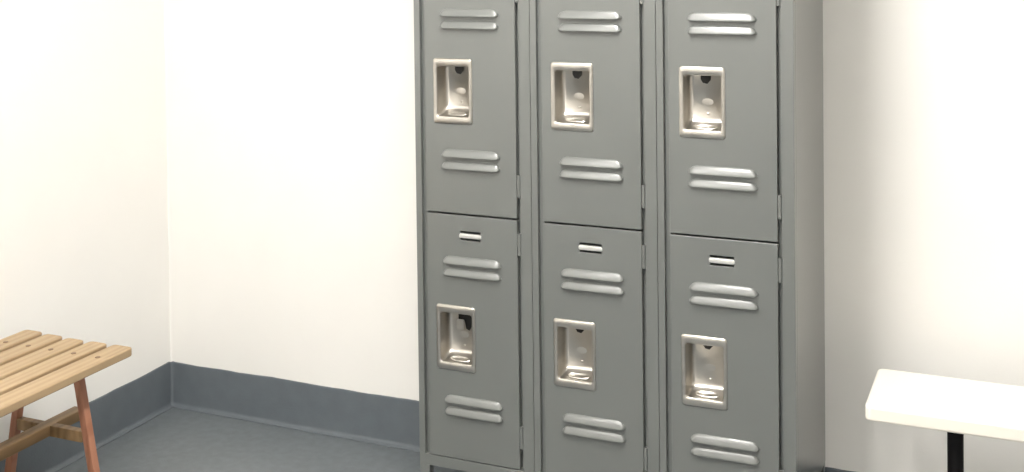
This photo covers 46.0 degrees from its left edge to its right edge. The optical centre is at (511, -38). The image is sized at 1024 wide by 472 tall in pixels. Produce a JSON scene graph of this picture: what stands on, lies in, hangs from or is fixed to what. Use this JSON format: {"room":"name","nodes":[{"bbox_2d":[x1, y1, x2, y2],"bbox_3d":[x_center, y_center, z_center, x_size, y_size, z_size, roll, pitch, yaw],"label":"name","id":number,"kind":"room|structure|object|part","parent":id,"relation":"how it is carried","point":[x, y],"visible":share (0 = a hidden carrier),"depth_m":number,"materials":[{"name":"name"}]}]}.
{"room":"changing room","nodes":[
{"label":"changing room","id":0,"kind":"room"},
{"bbox_2d":[0,0,171,442],"bbox_3d":[-1.951,0.151,1.804,0.105,2.550,4.200,0,1,24],"label":"wall","id":1,"kind":"structure","parent":0,"point":[85,212],"depth_m":3.40,"materials":[{"name":"paint"}]},
{"bbox_2d":[0,362,172,471],"bbox_3d":[-1.886,1.356,1.804,0.020,0.138,4.188,0,1,24],"label":"baseboard","id":2,"kind":"structure","parent":1,"relation":"attached to","point":[127,407],"depth_m":3.49,"materials":[{"name":"grey rubber"}]},
{"bbox_2d":[58,408,465,471],"bbox_3d":[0.021,1.472,0.983,4.372,0.100,4.400,0,1,24],"label":"floor","id":3,"kind":"structure","parent":0,"point":[175,440],"depth_m":3.40,"materials":[{"name":"grey concrete"}]},
{"bbox_2d":[0,330,131,471],"bbox_3d":[-1.351,1.180,2.397,0.355,0.451,1.373,0,1,24],"label":"slatted bench","id":4,"kind":"object","parent":3,"relation":"on","point":[34,366],"visible":1,"depth_m":2.87,"materials":[{"name":"brown wood"}]},
{"bbox_3d":[-1.228,1.176,2.975,0.100,0.429,0.020,0,1,24],"label":"leg","id":5,"kind":"part","parent":4,"relation":"part of","materials":[{"name":"red wood"}]},
{"bbox_3d":[-1.116,1.132,2.925,0.206,0.027,0.020,0,1,24],"label":"cross rail","id":6,"kind":"part","parent":4,"relation":"part of","materials":[{"name":"brown wood"}]},
{"bbox_3d":[-1.355,0.966,2.391,0.353,0.021,1.369,0,1,24],"label":"seat","id":7,"kind":"part","parent":4,"relation":"part of","materials":[{"name":"brown wood"}]},
{"bbox_3d":[-1.003,1.176,2.877,0.100,0.429,0.020,0,1,24],"label":"leg","id":8,"kind":"part","parent":4,"relation":"part of","materials":[{"name":"red wood"}]},
{"bbox_2d":[414,0,534,471],"bbox_3d":[-0.022,0.378,3.047,0.304,1.993,0.390,0,1,24],"label":"locker","id":9,"kind":"object","parent":3,"relation":"on","point":[472,57],"visible":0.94,"depth_m":2.88,"materials":[{"name":"grey metal"}]},
{"bbox_3d":[-0.208,1.302,2.962,0.028,0.152,0.020,0,1,24],"label":"leg","id":10,"kind":"part","parent":9,"relation":"part of","materials":[{"name":"grey metal"}]},
{"bbox_3d":[-0.134,0.308,2.911,0.104,0.158,0.044,0,1,24],"label":"recessed handle","id":11,"kind":"part","parent":9,"relation":"part of","materials":[{"name":"silver metal"}]},
{"bbox_3d":[-0.127,0.904,2.925,0.104,0.158,0.044,0,1,24],"label":"recessed handle","id":12,"kind":"part","parent":9,"relation":"part of","materials":[{"name":"silver metal"}]},
{"bbox_3d":[-0.101,0.655,2.884,0.058,0.011,0.003,0,1,24],"label":"number plate","id":13,"kind":"part","parent":9,"relation":"part of","materials":[{"name":"silver metal"}]},
{"bbox_3d":[-0.100,0.306,2.879,0.239,0.592,0.024,0,1,24],"label":"door","id":14,"kind":"part","parent":9,"relation":"part of","materials":[{"name":"grey metal"}]},
{"bbox_3d":[-0.093,0.902,2.893,0.239,0.592,0.024,0,1,24],"label":"door","id":15,"kind":"part","parent":9,"relation":"part of","materials":[{"name":"grey metal"}]},
{"bbox_2d":[529,0,659,471],"bbox_3d":[0.257,0.377,2.925,0.304,1.993,0.390,0,1,24],"label":"locker","id":16,"kind":"object","parent":3,"relation":"on","point":[593,96],"visible":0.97,"depth_m":2.76,"materials":[{"name":"grey metal"}]},
{"bbox_3d":[0.145,0.307,2.789,0.104,0.158,0.044,0,1,24],"label":"recessed handle","id":17,"kind":"part","parent":16,"relation":"part of","materials":[{"name":"silver metal"}]},
{"bbox_3d":[0.152,0.903,2.803,0.104,0.158,0.044,0,1,24],"label":"recessed handle","id":18,"kind":"part","parent":16,"relation":"part of","materials":[{"name":"silver metal"}]},
{"bbox_3d":[0.179,0.654,2.762,0.058,0.011,0.003,0,1,24],"label":"number plate","id":19,"kind":"part","parent":16,"relation":"part of","materials":[{"name":"silver metal"}]},
{"bbox_3d":[0.179,0.306,2.757,0.239,0.592,0.024,0,1,24],"label":"door","id":20,"kind":"part","parent":16,"relation":"part of","materials":[{"name":"grey metal"}]},
{"bbox_3d":[0.187,0.902,2.771,0.239,0.592,0.024,0,1,24],"label":"door","id":21,"kind":"part","parent":16,"relation":"part of","materials":[{"name":"grey metal"}]},
{"bbox_2d":[656,0,824,471],"bbox_3d":[0.537,0.377,2.803,0.304,1.993,0.390,0,1,24],"label":"locker","id":22,"kind":"object","parent":3,"relation":"on","point":[739,83],"visible":1,"depth_m":2.65,"materials":[{"name":"grey metal"}]},
{"bbox_3d":[0.425,0.307,2.667,0.104,0.158,0.044,0,1,24],"label":"recessed handle","id":23,"kind":"part","parent":22,"relation":"part of","materials":[{"name":"silver metal"}]},
{"bbox_3d":[0.432,0.903,2.681,0.104,0.158,0.044,0,1,24],"label":"recessed handle","id":24,"kind":"part","parent":22,"relation":"part of","materials":[{"name":"silver metal"}]},
{"bbox_3d":[0.459,0.654,2.640,0.058,0.011,0.003,0,1,24],"label":"number plate","id":25,"kind":"part","parent":22,"relation":"part of","materials":[{"name":"silver metal"}]},
{"bbox_3d":[0.459,0.305,2.635,0.239,0.592,0.024,0,1,24],"label":"door","id":26,"kind":"part","parent":22,"relation":"part of","materials":[{"name":"grey metal"}]},
{"bbox_3d":[0.466,0.901,2.649,0.239,0.592,0.024,0,1,24],"label":"door","id":27,"kind":"part","parent":22,"relation":"part of","materials":[{"name":"grey metal"}]},
{"bbox_2d":[865,369,1023,471],"bbox_3d":[1.494,1.147,2.327,1.543,0.452,0.236,0,1,24],"label":"bench","id":28,"kind":"object","parent":3,"relation":"on","point":[957,407],"visible":1,"depth_m":2.53,"materials":[{"name":"white laminate"}]},
{"bbox_2d":[166,0,1023,471],"bbox_3d":[0.863,0.091,2.923,4.372,2.550,0.100,0,1,24],"label":"wall","id":29,"kind":"structure","parent":0,"point":[292,145],"depth_m":3.39,"materials":[{"name":"paint"}]},
{"bbox_2d":[169,361,853,471],"bbox_3d":[0.854,1.298,2.896,4.172,0.138,0.020,0,1,24],"label":"baseboard","id":30,"kind":"structure","parent":29,"relation":"attached to","point":[382,420],"depth_m":3.55,"materials":[{"name":"grey rubber"}]}
]}

